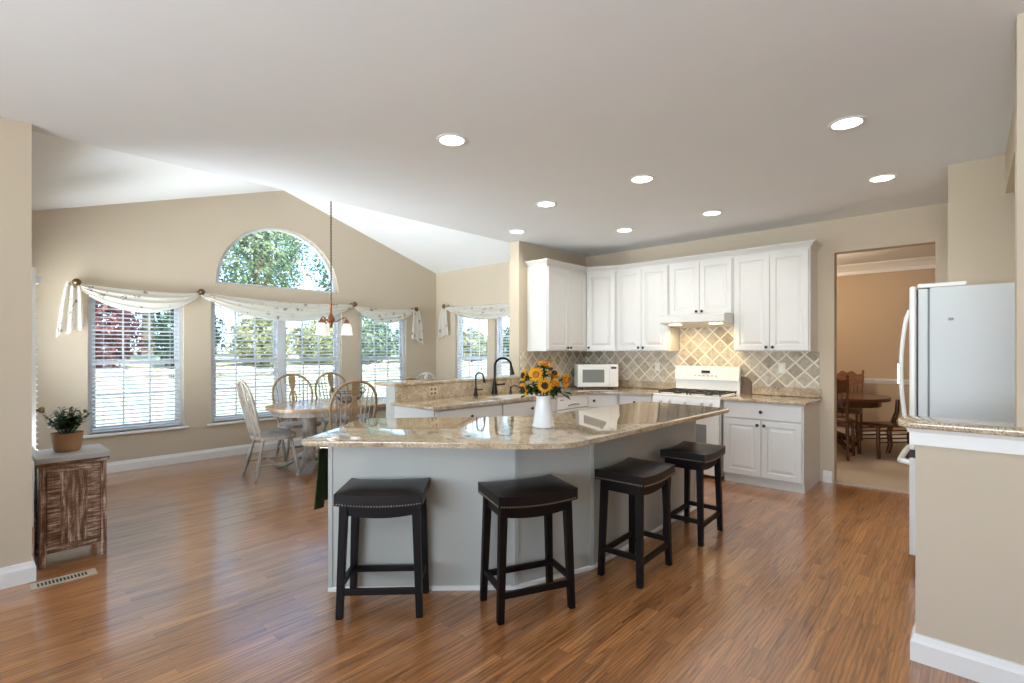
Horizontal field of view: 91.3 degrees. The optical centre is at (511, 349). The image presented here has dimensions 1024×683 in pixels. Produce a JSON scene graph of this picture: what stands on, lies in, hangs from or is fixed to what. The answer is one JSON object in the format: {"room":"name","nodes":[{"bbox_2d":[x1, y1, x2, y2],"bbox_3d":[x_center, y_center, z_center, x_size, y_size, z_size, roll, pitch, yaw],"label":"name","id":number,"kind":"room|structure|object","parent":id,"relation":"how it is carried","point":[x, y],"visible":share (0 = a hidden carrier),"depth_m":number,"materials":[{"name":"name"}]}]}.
{"room":"kitchen","nodes":[
{"label":"kitchen","id":0,"kind":"room"},
{"bbox_2d":[32,190,435,462],"bbox_3d":[-3.298,-0.405,7.098,0.150,3.700,5.820,0,0,42],"label":"wall","id":1,"kind":"structure","parent":0,"point":[174,245],"depth_m":6.24,"materials":[{"name":"beige paint"}]},
{"bbox_2d":[72,278,81,285],"bbox_3d":[-4.679,-0.725,5.372,0.143,0.080,0.080,0,0,42],"label":"finial","id":2,"kind":"object","parent":1,"relation":"attached to","point":[76,281],"visible":0.99,"depth_m":5.33,"materials":[{"name":"gold metal"}]},
{"bbox_2d":[56,281,423,346],"bbox_3d":[-3.157,-0.390,7.014,0.080,0.680,4.801,0,0,42],"label":"valance","id":3,"kind":"object","parent":2,"relation":"hanging from","point":[70,317],"visible":1,"depth_m":6.25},
{"bbox_2d":[83,296,188,438],"bbox_3d":[-4.383,0.160,5.861,0.160,1.610,1.010,0,0,42],"label":"window","id":4,"kind":"structure","parent":1,"relation":"in","point":[90,300],"depth_m":5.81,"materials":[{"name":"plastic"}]},
{"bbox_2d":[92,298,179,432],"bbox_3d":[-4.365,0.151,5.845,0.068,1.532,0.830,0,0,42],"label":"window blind","id":5,"kind":"object","parent":4,"relation":"attached to","point":[170,311],"visible":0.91,"depth_m":5.83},
{"bbox_2d":[107,437,301,473],"bbox_3d":[-3.240,1.325,7.038,0.018,0.120,5.530,0,0,42],"label":"baseboard","id":6,"kind":"structure","parent":1,"relation":"attached to","point":[133,464],"depth_m":6.20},
{"bbox_2d":[207,302,339,425],"bbox_3d":[-3.266,0.160,7.082,0.160,1.610,1.900,0,0,42],"label":"window","id":7,"kind":"structure","parent":1,"relation":"in","point":[281,333],"depth_m":7.05,"materials":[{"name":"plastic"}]},
{"bbox_2d":[214,304,277,420],"bbox_3d":[-3.555,0.151,6.730,0.068,1.532,0.800,0,0,42],"label":"window blind","id":8,"kind":"object","parent":7,"relation":"attached to","point":[271,323],"visible":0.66,"depth_m":6.69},
{"bbox_2d":[285,316,338,401],"bbox_3d":[-2.941,0.151,7.401,0.068,1.532,0.800,0,0,42],"label":"window blind","id":9,"kind":"object","parent":7,"relation":"attached to","point":[334,316],"visible":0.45,"depth_m":7.37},
{"bbox_2d":[215,228,336,292],"bbox_3d":[-3.303,-1.290,7.115,0.060,0.850,1.700,0,0,42],"label":"window","id":10,"kind":"structure","parent":1,"relation":"in","point":[326,264],"depth_m":7.12,"materials":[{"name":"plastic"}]},
{"bbox_2d":[360,313,403,396],"bbox_3d":[-2.145,0.160,8.306,0.160,1.610,0.980,0,0,42],"label":"window","id":11,"kind":"structure","parent":1,"relation":"in","point":[401,334],"depth_m":8.43,"materials":[{"name":"plastic"}]},
{"bbox_2d":[361,314,403,395],"bbox_3d":[-2.127,0.151,8.290,0.068,1.532,0.800,0,0,42],"label":"window blind","id":12,"kind":"object","parent":11,"relation":"attached to","point":[361,314],"visible":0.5,"depth_m":8.28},
{"bbox_2d":[0,116,585,567],"bbox_3d":[-2.211,-0.435,3.820,0.160,3.640,9.850,0,0,42],"label":"wall","id":13,"kind":"structure","parent":0,"point":[15,136],"depth_m":2.97,"materials":[{"name":"beige paint"}]},
{"bbox_2d":[0,557,35,589],"bbox_3d":[-4.191,1.325,1.658,0.158,0.120,3.788,0,0,42],"label":"baseboard","id":14,"kind":"structure","parent":13,"relation":"attached to","point":[23,573],"depth_m":2.95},
{"bbox_2d":[374,375,520,385],"bbox_3d":[-0.647,0.338,5.626,0.350,0.030,1.848,0,0,42],"label":"countertop","id":15,"kind":"structure","parent":13,"relation":"on","point":[498,377],"depth_m":5.33,"materials":[{"name":"stone"}]},
{"bbox_2d":[396,379,519,401],"bbox_3d":[-0.518,0.428,5.543,0.020,0.149,1.798,0,0,42],"label":"granite splash","id":16,"kind":"object","parent":13,"relation":"attached to","point":[412,392],"visible":1,"depth_m":5.38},
{"bbox_2d":[520,351,585,389],"bbox_3d":[0.586,0.259,6.747,0.014,0.483,1.426,0,0,42],"label":"tile backsplash","id":17,"kind":"structure","parent":13,"relation":"attached to","point":[563,362],"depth_m":6.75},
{"bbox_2d":[527,264,586,350],"bbox_3d":[0.612,-0.515,6.515,0.362,1.060,0.850,0,0,42],"label":"upper cabinet","id":18,"kind":"object","parent":13,"relation":"attached to","point":[556,296],"visible":1,"depth_m":6.27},
{"bbox_2d":[525,239,821,271],"bbox_3d":[1.795,-1.077,5.977,3.258,0.063,0.877,0,0,21],"label":"crown molding","id":19,"kind":"structure","parent":18,"relation":"on","point":[814,244],"depth_m":5.95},
{"bbox_2d":[436,262,508,378],"bbox_3d":[-0.274,0.029,8.174,2.860,2.832,0.150,0,0,42],"label":"wall","id":20,"kind":"structure","parent":0,"point":[488,284],"depth_m":8.56,"materials":[{"name":"beige paint"}]},
{"bbox_2d":[457,317,486,376],"bbox_3d":[-0.670,0.160,8.489,0.890,1.610,0.160,0,0,42],"label":"window","id":21,"kind":"structure","parent":20,"relation":"in","point":[460,325],"depth_m":8.74,"materials":[{"name":"plastic"}]},
{"bbox_2d":[457,315,486,376],"bbox_3d":[-0.686,0.151,8.471,0.710,1.532,0.068,0,0,42],"label":"window blind","id":22,"kind":"object","parent":21,"relation":"attached to","point":[457,315],"visible":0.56,"depth_m":8.48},
{"bbox_2d":[497,318,508,374],"bbox_3d":[0.038,0.160,7.841,0.890,1.610,0.160,0,0,42],"label":"window","id":23,"kind":"structure","parent":20,"relation":"in","point":[500,336],"depth_m":8.10,"materials":[{"name":"plastic"}]},
{"bbox_3d":[-1.170,-0.765,8.795,0.080,0.080,0.143,0,0,42],"label":"finial","id":24,"kind":"object","parent":20,"relation":"attached to","visible":0},
{"bbox_2d":[438,303,508,337],"bbox_3d":[-0.379,-0.465,8.051,2.603,0.610,0.079,0,0,42],"label":"valance","id":25,"kind":"object","parent":24,"relation":"hanging from","point":[480,312],"visible":0.65,"depth_m":8.26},
{"bbox_2d":[0,437,978,682],"bbox_3d":[0.694,1.413,3.499,10.900,0.064,13.300,0,0,42],"label":"floor","id":26,"kind":"structure","parent":0,"point":[208,573],"depth_m":2.71,"materials":[{"name":"brown wood"}]},
{"bbox_2d":[29,568,97,590],"bbox_3d":[-2.703,1.382,3.023,0.110,0.005,0.300,0,0,42],"label":"floor vent","id":27,"kind":"object","parent":26,"relation":"in","point":[42,584],"visible":1,"depth_m":3.01,"materials":[{"name":"metal"}]},
{"bbox_2d":[32,444,110,569],"bbox_3d":[-2.996,1.035,3.396,0.395,0.700,0.371,0,0,42],"label":"cabinet","id":28,"kind":"object","parent":26,"relation":"on","point":[70,488],"visible":0.98,"depth_m":3.29,"materials":[{"name":"brown wood"}]},
{"bbox_2d":[43,407,90,452],"bbox_3d":[-3.046,0.532,3.407,0.251,0.305,0.257,0,0,5],"label":"potted plant","id":29,"kind":"object","parent":28,"relation":"on","point":[68,439],"visible":1,"depth_m":3.37,"materials":[{"name":"green plant"}]},
{"bbox_2d":[237,379,300,482],"bbox_3d":[-2.685,0.849,5.502,0.559,1.078,0.520,0,0,-43],"label":"chair","id":30,"kind":"object","parent":26,"relation":"on","point":[248,407],"visible":1,"depth_m":5.41,"materials":[{"name":"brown wood"}]},
{"bbox_2d":[271,374,320,459],"bbox_3d":[-2.736,0.849,6.391,0.520,1.078,0.559,0,0,-40],"label":"chair","id":31,"kind":"object","parent":26,"relation":"on","point":[294,423],"visible":0.57,"depth_m":6.44,"materials":[{"name":"brown wood"}]},
{"bbox_2d":[265,397,385,475],"bbox_3d":[-2.099,1.014,6.150,1.100,0.741,1.720,0,0,42],"label":"table","id":32,"kind":"object","parent":26,"relation":"on","point":[308,411],"visible":0.46,"depth_m":5.79,"materials":[{"name":"brown wood"}]},
{"bbox_2d":[332,387,365,402],"bbox_3d":[-2.015,0.552,6.182,0.351,0.180,0.351,0,0,42],"label":"wire bowl","id":33,"kind":"object","parent":32,"relation":"on","point":[360,392],"visible":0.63,"depth_m":6.18,"materials":[{"name":"metal"}]},
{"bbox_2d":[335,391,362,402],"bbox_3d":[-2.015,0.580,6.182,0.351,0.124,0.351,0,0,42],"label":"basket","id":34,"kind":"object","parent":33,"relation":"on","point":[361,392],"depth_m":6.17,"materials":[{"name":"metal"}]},
{"bbox_2d":[314,372,362,431],"bbox_3d":[-2.347,0.849,6.847,0.559,1.078,0.520,0,0,39],"label":"chair","id":35,"kind":"object","parent":26,"relation":"on","point":[330,374],"visible":0.46,"depth_m":6.90,"materials":[{"name":"brown wood"}]},
{"bbox_2d":[329,380,377,429],"bbox_3d":[-1.794,0.849,5.427,0.520,1.078,0.559,0,0,-40],"label":"chair","id":36,"kind":"object","parent":26,"relation":"on","point":[355,388],"visible":0.31,"depth_m":5.25,"materials":[{"name":"brown wood"}]},
{"bbox_2d":[334,477,429,619],"bbox_3d":[-0.690,1.053,2.719,0.457,0.663,0.332,0,0,-3],"label":"bar stool","id":37,"kind":"object","parent":26,"relation":"on","point":[357,499],"visible":1,"depth_m":2.59,"materials":[{"name":"wood"}]},
{"bbox_2d":[395,403,500,417],"bbox_3d":[-0.605,0.960,4.931,0.650,0.850,0.860,0,0,42],"label":"base cabinet","id":38,"kind":"object","parent":26,"relation":"on","point":[492,410],"visible":0.15,"depth_m":4.71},
{"bbox_2d":[301,402,729,591],"bbox_3d":[0.333,0.944,3.561,3.396,0.882,1.504,0,0,-27],"label":"kitchen island","id":39,"kind":"object","parent":26,"relation":"on","point":[457,454],"visible":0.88,"depth_m":2.90,"materials":[{"name":"stone"}]},
{"bbox_2d":[532,395,554,428],"bbox_3d":[0.205,0.401,3.276,0.150,0.205,0.150,0,0,42],"label":"vase","id":40,"kind":"object","parent":39,"relation":"on","point":[543,416],"visible":0.97,"depth_m":3.23,"materials":[{"name":"white ceramic"}]},
{"bbox_2d":[518,369,537,394],"bbox_3d":[0.104,0.277,3.271,0.140,0.314,0.125,0,0,42],"label":"sunflower","id":41,"kind":"object","parent":40,"relation":"in","point":[524,375],"visible":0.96,"depth_m":3.26,"materials":[{"name":"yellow plant"}]},
{"bbox_2d":[518,383,539,397],"bbox_3d":[0.105,0.320,3.273,0.136,0.228,0.138,0,0,42],"label":"sunflower","id":42,"kind":"object","parent":40,"relation":"in","point":[524,388],"visible":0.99,"depth_m":3.23,"materials":[{"name":"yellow plant"}]},
{"bbox_2d":[527,366,548,395],"bbox_3d":[0.163,0.267,3.259,0.149,0.334,0.140,0,0,-21],"label":"sunflower","id":43,"kind":"object","parent":40,"relation":"in","point":[537,374],"visible":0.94,"depth_m":3.23,"materials":[{"name":"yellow plant"}]},
{"bbox_2d":[533,377,551,395],"bbox_3d":[0.185,0.303,3.239,0.101,0.261,0.144,0,0,-34],"label":"sunflower","id":44,"kind":"object","parent":40,"relation":"in","point":[544,385],"visible":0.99,"depth_m":3.20,"materials":[{"name":"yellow plant"}]},
{"bbox_2d":[535,361,555,395],"bbox_3d":[0.209,0.251,3.277,0.128,0.364,0.162,0,0,42],"label":"sunflower","id":45,"kind":"object","parent":40,"relation":"in","point":[546,365],"visible":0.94,"depth_m":3.26,"materials":[{"name":"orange plant"}]},
{"bbox_2d":[544,369,560,397],"bbox_3d":[0.256,0.280,3.277,0.136,0.306,0.130,0,0,6],"label":"sunflower","id":46,"kind":"object","parent":40,"relation":"in","point":[550,372],"visible":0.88,"depth_m":3.28,"materials":[{"name":"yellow plant"}]},
{"bbox_2d":[545,378,560,395],"bbox_3d":[0.254,0.305,3.256,0.119,0.257,0.157,0,0,25],"label":"sunflower","id":47,"kind":"object","parent":40,"relation":"in","point":[555,383],"visible":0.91,"depth_m":3.21,"materials":[{"name":"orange plant"}]},
{"bbox_2d":[550,373,571,398],"bbox_3d":[0.315,0.291,3.264,0.153,0.285,0.146,0,0,42],"label":"sunflower","id":48,"kind":"object","parent":40,"relation":"in","point":[566,379],"visible":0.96,"depth_m":3.25,"materials":[{"name":"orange plant"}]},
{"bbox_3d":[-1.079,0.565,3.060,0.266,0.013,0.296,0,0,42],"label":"towel bar","id":49,"kind":"object","parent":39,"relation":"attached to","visible":0},
{"bbox_2d":[314,447,327,509],"bbox_3d":[-1.124,0.745,3.049,0.061,0.390,0.300,0,0,2],"label":"hand towel","id":50,"kind":"object","parent":49,"relation":"hanging from","point":[321,493],"visible":0.58,"depth_m":2.96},
{"bbox_2d":[478,474,577,624],"bbox_3d":[0.081,1.053,2.732,0.457,0.663,0.332,0,0,-23],"label":"bar stool","id":51,"kind":"object","parent":26,"relation":"on","point":[545,495],"visible":1,"depth_m":2.66,"materials":[{"name":"brown wood"}]},
{"bbox_2d":[501,397,555,416],"bbox_3d":[-0.009,0.960,5.582,0.650,0.850,0.900,0,0,42],"label":"base cabinet","id":52,"kind":"object","parent":26,"relation":"on","point":[519,408],"visible":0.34,"depth_m":5.26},
{"bbox_2d":[555,394,587,412],"bbox_3d":[0.514,0.961,6.137,0.633,0.848,0.615,0,0,42],"label":"dishwasher","id":53,"kind":"object","parent":26,"relation":"on","point":[576,402],"visible":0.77,"depth_m":5.91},
{"bbox_2d":[587,393,618,408],"bbox_3d":[1.118,0.960,6.617,0.915,0.850,0.923,0,0,42],"label":"base cabinet","id":54,"kind":"object","parent":26,"relation":"on","point":[595,400],"visible":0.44,"depth_m":6.16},
{"bbox_2d":[390,380,675,410],"bbox_3d":[0.463,0.470,5.570,1.387,0.125,3.324,0,0,42],"label":"countertop","id":55,"kind":"structure","parent":54,"relation":"on","point":[633,387],"depth_m":5.53,"materials":[{"name":"stone"}]},
{"bbox_2d":[491,357,514,393],"bbox_3d":[-0.102,0.291,5.767,0.272,0.423,0.096,0,0,-6],"label":"faucet","id":56,"kind":"object","parent":55,"relation":"on","point":[494,386],"visible":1,"depth_m":5.76,"materials":[{"name":"black metal"}]},
{"bbox_2d":[490,394,535,398],"bbox_3d":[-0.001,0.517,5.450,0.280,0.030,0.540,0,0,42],"label":"sink","id":57,"kind":"object","parent":55,"relation":"in","point":[511,395],"visible":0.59,"depth_m":5.41,"materials":[{"name":"white ceramic"}]},
{"bbox_2d":[493,394,531,397],"bbox_3d":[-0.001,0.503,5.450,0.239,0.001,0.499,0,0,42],"label":"basin","id":58,"kind":"object","parent":57,"relation":"in","point":[512,395],"depth_m":5.41,"materials":[{"name":"white ceramic"}]},
{"bbox_2d":[574,364,617,387],"bbox_3d":[1.131,0.348,6.736,0.540,0.310,0.290,0,0,-3],"label":"microwave","id":59,"kind":"object","parent":55,"relation":"on","point":[585,375],"visible":1,"depth_m":6.59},
{"bbox_2d":[595,457,674,588],"bbox_3d":[0.780,1.053,3.156,0.332,0.663,0.457,0,0,40],"label":"bar stool","id":60,"kind":"object","parent":26,"relation":"on","point":[635,477],"visible":1,"depth_m":3.07,"materials":[{"name":"brown wood"}]},
{"bbox_2d":[619,394,652,404],"bbox_3d":[1.694,0.960,6.229,0.450,0.850,0.718,0,0,42],"label":"base cabinet","id":61,"kind":"object","parent":26,"relation":"on","point":[623,398],"visible":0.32,"depth_m":6.01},
{"bbox_2d":[660,441,724,546],"bbox_3d":[1.368,1.053,3.777,0.332,0.663,0.457,0,0,40],"label":"bar stool","id":62,"kind":"object","parent":26,"relation":"on","point":[688,455],"visible":0.95,"depth_m":3.67,"materials":[{"name":"brown wood"}]},
{"bbox_2d":[652,365,740,476],"bbox_3d":[2.121,0.775,5.776,0.766,1.160,0.734,0,0,42],"label":"gas range","id":63,"kind":"object","parent":26,"relation":"on","point":[695,385],"visible":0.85,"depth_m":5.76,"materials":[{"name":"metal"}]},
{"bbox_2d":[653,392,737,398],"bbox_3d":[2.146,0.514,5.803,0.766,0.018,0.660,0,0,42],"label":"cooktop","id":64,"kind":"object","parent":63,"relation":"in","point":[663,395],"depth_m":5.61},
{"bbox_2d":[723,401,818,493],"bbox_3d":[2.729,0.960,5.282,0.755,0.850,0.718,0,0,42],"label":"base cabinet","id":65,"kind":"object","parent":26,"relation":"on","point":[776,446],"visible":0.98,"depth_m":5.02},
{"bbox_2d":[721,386,821,405],"bbox_3d":[2.732,0.470,5.277,0.793,0.125,0.694,0,0,42],"label":"countertop","id":66,"kind":"structure","parent":65,"relation":"on","point":[759,394],"depth_m":5.30,"materials":[{"name":"stone"}]},
{"bbox_2d":[741,376,751,393],"bbox_3d":[2.664,0.404,5.767,0.180,0.200,0.036,0,0,42],"label":"cutting board","id":67,"kind":"object","parent":66,"relation":"on","point":[746,385],"visible":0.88,"depth_m":5.74,"materials":[{"name":"brown wood"}]},
{"bbox_2d":[837,375,855,460],"bbox_3d":[4.144,0.845,6.485,0.455,1.081,0.516,0,0,42],"label":"dining chair","id":68,"kind":"object","parent":26,"relation":"on","point":[842,385],"visible":0.45,"depth_m":6.24,"materials":[{"name":"brown wood"}]},
{"bbox_2d":[837,370,863,441],"bbox_3d":[5.088,0.845,7.663,0.455,1.081,0.516,0,0,42],"label":"dining chair","id":69,"kind":"object","parent":26,"relation":"on","point":[854,379],"visible":0.34,"depth_m":7.69,"materials":[{"name":"brown wood"}]},
{"bbox_2d":[838,407,859,411],"bbox_3d":[5.055,0.895,7.628,0.397,0.030,0.360,0,0,42],"label":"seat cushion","id":70,"kind":"object","parent":69,"relation":"on","point":[839,409],"depth_m":7.45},
{"bbox_2d":[837,392,890,451],"bbox_3d":[4.530,1.011,7.173,1.440,0.741,1.240,0,0,42],"label":"dining table","id":71,"kind":"object","parent":26,"relation":"on","point":[856,400],"visible":0.38,"depth_m":6.63,"materials":[{"name":"brown wood"}]},
{"bbox_2d":[835,480,908,493],"bbox_3d":[3.687,1.379,4.976,0.803,0.012,0.080,0,0,42],"label":"trim","id":72,"kind":"structure","parent":26,"relation":"on","point":[836,481],"depth_m":5.01,"materials":[{"name":"wood"}]},
{"bbox_2d":[856,399,909,458],"bbox_3d":[4.907,1.028,6.533,0.632,0.729,0.364,0,0,-8],"label":"dining chair","id":73,"kind":"object","parent":26,"relation":"on","point":[889,425],"visible":0.68,"depth_m":6.59,"materials":[{"name":"brown wood"}]},
{"bbox_2d":[897,281,1014,554],"bbox_3d":[3.075,0.485,3.222,0.913,1.800,0.805,0,0,42],"label":"refrigerator","id":74,"kind":"object","parent":26,"relation":"on","point":[963,367],"visible":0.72,"depth_m":3.03,"materials":[{"name":"silver metal"}]},
{"bbox_2d":[0,0,1023,273],"bbox_3d":[0.694,-1.847,3.499,10.900,1.055,13.300,0,0,42],"label":"ceiling","id":75,"kind":"structure","parent":0,"point":[729,105],"depth_m":2.80,"materials":[{"name":"paint"}]},
{"bbox_2d":[315,201,352,334],"bbox_3d":[-2.261,-1.218,6.184,0.427,2.065,0.464,0,0,42],"label":"chandelier","id":76,"kind":"object","parent":75,"relation":"hanging from","point":[322,328],"visible":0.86,"depth_m":6.15,"materials":[{"name":"glass"}]},
{"bbox_2d":[436,133,466,146],"bbox_3d":[-0.388,-1.351,3.229,0.200,0.008,0.200,0,0,42],"label":"recessed light","id":77,"kind":"object","parent":75,"relation":"in","point":[449,139],"visible":1,"depth_m":3.22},
{"bbox_2d":[536,201,556,207],"bbox_3d":[0.318,-1.351,4.643,0.200,0.008,0.200,0,0,42],"label":"recessed light","id":78,"kind":"object","parent":75,"relation":"in","point":[545,204],"visible":1,"depth_m":4.64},
{"bbox_2d":[629,175,654,183],"bbox_3d":[1.030,-1.351,3.965,0.200,0.008,0.200,0,0,42],"label":"recessed light","id":79,"kind":"object","parent":75,"relation":"in","point":[639,179],"visible":1,"depth_m":3.96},
{"bbox_2d":[701,210,722,215],"bbox_3d":[1.978,-1.351,4.950,0.200,0.008,0.200,0,0,42],"label":"recessed light","id":80,"kind":"object","parent":75,"relation":"in","point":[712,212],"visible":1,"depth_m":4.95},
{"bbox_2d":[827,115,866,130],"bbox_3d":[1.999,-1.351,2.988,0.200,0.008,0.200,0,0,42],"label":"recessed light","id":81,"kind":"object","parent":75,"relation":"in","point":[850,122],"visible":1,"depth_m":2.98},
{"bbox_2d":[867,174,897,182],"bbox_3d":[2.915,-1.351,3.943,0.200,0.008,0.200,0,0,42],"label":"recessed light","id":82,"kind":"object","parent":75,"relation":"in","point":[884,177],"visible":1,"depth_m":3.94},
{"bbox_2d":[1005,103,1014,193],"bbox_3d":[2.837,-1.220,2.738,0.130,0.270,1.870,0,0,42],"label":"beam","id":83,"kind":"structure","parent":75,"relation":"attached to","point":[1010,149],"depth_m":3.09,"materials":[{"name":"beige paint"}]},
{"bbox_2d":[586,203,947,482],"bbox_3d":[3.907,0.015,4.781,7.890,2.740,0.130,0,0,42],"label":"wall","id":84,"kind":"structure","parent":0,"point":[924,225],"depth_m":5.24,"materials":[{"name":"beige paint"}]},
{"bbox_2d":[586,271,615,350],"bbox_3d":[1.160,-0.515,6.875,0.686,1.060,0.485,0,0,42],"label":"upper cabinet","id":85,"kind":"object","parent":84,"relation":"attached to","point":[601,286],"visible":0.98,"depth_m":6.65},
{"bbox_2d":[616,264,679,350],"bbox_3d":[1.733,-0.515,6.445,0.735,1.060,0.348,0,0,42],"label":"upper cabinet","id":86,"kind":"object","parent":84,"relation":"attached to","point":[642,294],"visible":1,"depth_m":6.31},
{"bbox_2d":[670,257,733,314],"bbox_3d":[2.283,-0.725,5.941,0.753,0.640,0.348,0,0,42],"label":"upper cabinet","id":87,"kind":"object","parent":84,"relation":"attached to","point":[703,286],"visible":0.96,"depth_m":5.81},
{"bbox_2d":[659,313,733,327],"bbox_3d":[2.201,-0.340,5.851,0.749,0.129,0.585,0,0,42],"label":"range hood","id":88,"kind":"object","parent":87,"relation":"attached to","point":[708,319],"visible":1,"depth_m":5.65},
{"bbox_2d":[586,327,818,388],"bbox_3d":[2.157,0.092,6.285,2.953,0.815,0.014,0,0,42],"label":"tile backsplash","id":89,"kind":"structure","parent":84,"relation":"attached to","point":[705,346],"depth_m":6.04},
{"bbox_2d":[734,247,816,350],"bbox_3d":[2.840,-0.515,5.432,0.752,1.060,0.348,0,0,42],"label":"upper cabinet","id":90,"kind":"object","parent":84,"relation":"attached to","point":[775,293],"visible":1,"depth_m":5.29,"materials":[{"name":"wood"}]},
{"bbox_2d":[823,470,831,482],"bbox_3d":[3.300,1.325,5.236,0.080,0.120,0.018,0,0,42],"label":"baseboard","id":91,"kind":"structure","parent":84,"relation":"attached to","point":[827,475],"depth_m":5.23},
{"bbox_2d":[837,268,934,433],"bbox_3d":[5.834,0.015,7.708,5.000,2.740,0.150,0,0,42],"label":"wall","id":92,"kind":"structure","parent":0,"point":[872,308],"depth_m":7.78,"materials":[{"name":"paint"}]},
{"bbox_2d":[837,428,906,441],"bbox_3d":[5.777,1.325,7.646,4.600,0.120,0.018,0,0,42],"label":"baseboard","id":93,"kind":"structure","parent":92,"relation":"attached to","point":[842,430],"depth_m":7.77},
{"bbox_2d":[837,256,934,275],"bbox_3d":[5.742,-1.275,7.609,4.600,0.160,0.120,0,0,42],"label":"crown molding","id":94,"kind":"structure","parent":92,"relation":"attached to","point":[921,262],"depth_m":7.63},
{"bbox_2d":[864,378,908,384],"bbox_3d":[5.773,0.482,7.642,4.600,0.075,0.030,0,0,42],"label":"chair rail","id":95,"kind":"object","parent":92,"relation":"attached to","point":[866,380],"visible":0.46,"depth_m":7.69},
{"bbox_2d":[915,13,1023,664],"bbox_3d":[3.243,0.015,1.011,3.780,2.740,0.130,0,0,42],"label":"wall","id":96,"kind":"structure","parent":0,"point":[966,500],"depth_m":2.10,"materials":[{"name":"beige paint"}]},
{"bbox_2d":[898,415,1023,436],"bbox_3d":[2.076,0.328,2.076,0.740,0.032,0.255,0,0,42],"label":"ledge","id":97,"kind":"object","parent":96,"relation":"on","point":[909,421],"visible":1,"depth_m":2.12,"materials":[{"name":"stone"}]},
{"bbox_2d":[907,428,1023,454],"bbox_3d":[2.060,0.383,2.073,0.660,0.075,0.160,0,0,42],"label":"trim ledge","id":98,"kind":"object","parent":96,"relation":"attached to","point":[947,439],"visible":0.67,"depth_m":2.11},
{"bbox_2d":[910,624,1023,682],"bbox_3d":[3.193,1.325,1.044,3.698,0.120,0.148,0,0,42],"label":"baseboard","id":99,"kind":"structure","parent":96,"relation":"attached to","point":[980,667],"depth_m":2.12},
{"bbox_2d":[948,155,1014,284],"bbox_3d":[3.935,0.015,3.834,0.870,2.740,1.230,0,0,42],"label":"wall","id":100,"kind":"structure","parent":0,"point":[981,217],"depth_m":3.56,"materials":[{"name":"beige paint"}]},
{"bbox_3d":[-4.105,0.040,3.987,2.860,2.810,0.140,0,0,42],"label":"wall","id":101,"kind":"structure","parent":0,"visible":0},
{"bbox_2d":[32,267,44,526],"bbox_3d":[-4.039,0.365,4.141,0.830,2.020,0.100,0,0,35],"label":"door","id":102,"kind":"structure","parent":101,"relation":"in","point":[36,279],"depth_m":3.89,"materials":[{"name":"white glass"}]},
{"label":"outside","id":103,"kind":"structure","parent":0,"visible":0},
{"bbox_2d":[96,351,508,425],"bbox_3d":[-5.116,0.910,19.591,46.000,1.650,50.000,0,0,42],"label":"ground","id":104,"kind":"structure","parent":103,"point":[135,353],"depth_m":12.90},
{"bbox_2d":[95,300,147,367],"bbox_3d":[-12.404,-0.674,15.060,2.440,2.887,2.332,0,0,16],"label":"shrub","id":105,"kind":"object","parent":104,"relation":"on","point":[96,302],"visible":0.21,"depth_m":14.86,"materials":[{"name":"red plant"}]},
{"bbox_2d":[141,312,155,353],"bbox_3d":[-18.545,-5.637,25.730,5.108,11.907,5.647,0,0,29],"label":"tree","id":106,"kind":"object","parent":104,"relation":"on","point":[144,333],"visible":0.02,"depth_m":25.38,"materials":[{"name":"green plant"}]},
{"bbox_2d":[140,309,227,368],"bbox_3d":[-11.026,-0.558,17.022,2.422,2.676,2.375,0,0,-12],"label":"shrub","id":107,"kind":"object","parent":104,"relation":"on","point":[157,313],"visible":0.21,"depth_m":16.38,"materials":[{"name":"green plant"}]},
{"bbox_2d":[222,314,295,367],"bbox_3d":[-9.400,-0.356,18.729,2.448,2.219,2.417,0,0,42],"label":"shrub","id":108,"kind":"object","parent":104,"relation":"on","point":[251,337],"visible":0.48,"depth_m":18.15,"materials":[{"name":"green plant"}]},
{"bbox_2d":[219,231,310,325],"bbox_3d":[-11.777,-3.985,23.446,4.528,8.960,4.768,0,0,38],"label":"tree","id":109,"kind":"object","parent":104,"relation":"on","point":[257,266],"visible":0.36,"depth_m":22.71,"materials":[{"name":"green plant"}]},
{"bbox_2d":[221,231,312,325],"bbox_3d":[-14.885,-6.101,30.517,5.205,12.814,5.446,0,0,34],"label":"tree","id":110,"kind":"object","parent":104,"relation":"on","point":[296,265],"visible":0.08,"depth_m":30.20,"materials":[{"name":"green plant"}]},
{"bbox_2d":[96,361,483,379],"bbox_3d":[-8.050,0.699,16.682,1.135,0.447,20.282,0,0,43],"label":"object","id":111,"kind":"object","parent":104,"relation":"on","point":[467,364],"visible":0.27,"depth_m":15.73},
{"bbox_2d":[290,319,333,365],"bbox_3d":[-7.911,-0.294,20.655,2.427,2.113,2.488,0,0,42],"label":"shrub","id":112,"kind":"object","parent":104,"relation":"on","point":[305,338],"visible":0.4,"depth_m":20.02,"materials":[{"name":"green plant"}]},
{"bbox_2d":[305,251,366,323],"bbox_3d":[-8.606,-3.878,27.062,4.832,8.745,4.606,0,0,-39],"label":"tree","id":113,"kind":"object","parent":104,"relation":"on","point":[325,275],"visible":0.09,"depth_m":26.43,"materials":[{"name":"green plant"}]},
{"bbox_2d":[362,319,398,363],"bbox_3d":[-6.251,-0.339,22.238,2.477,2.187,2.445,0,0,42],"label":"shrub","id":114,"kind":"object","parent":104,"relation":"on","point":[367,346],"visible":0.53,"depth_m":21.71,"materials":[{"name":"green plant"}]},
{"bbox_2d":[462,327,486,361],"bbox_3d":[-2.055,-0.224,25.302,2.222,2.069,2.242,0,0,42],"label":"shrub","id":115,"kind":"object","parent":104,"relation":"on","point":[475,349],"visible":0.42,"depth_m":24.69,"materials":[{"name":"green plant"}]},
{"bbox_2d":[503,327,508,356],"bbox_3d":[0.426,-0.335,25.364,2.439,2.254,2.435,0,0,42],"label":"shrub","id":116,"kind":"object","parent":104,"relation":"on","point":[505,341],"visible":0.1,"depth_m":24.95,"materials":[{"name":"green plant"}]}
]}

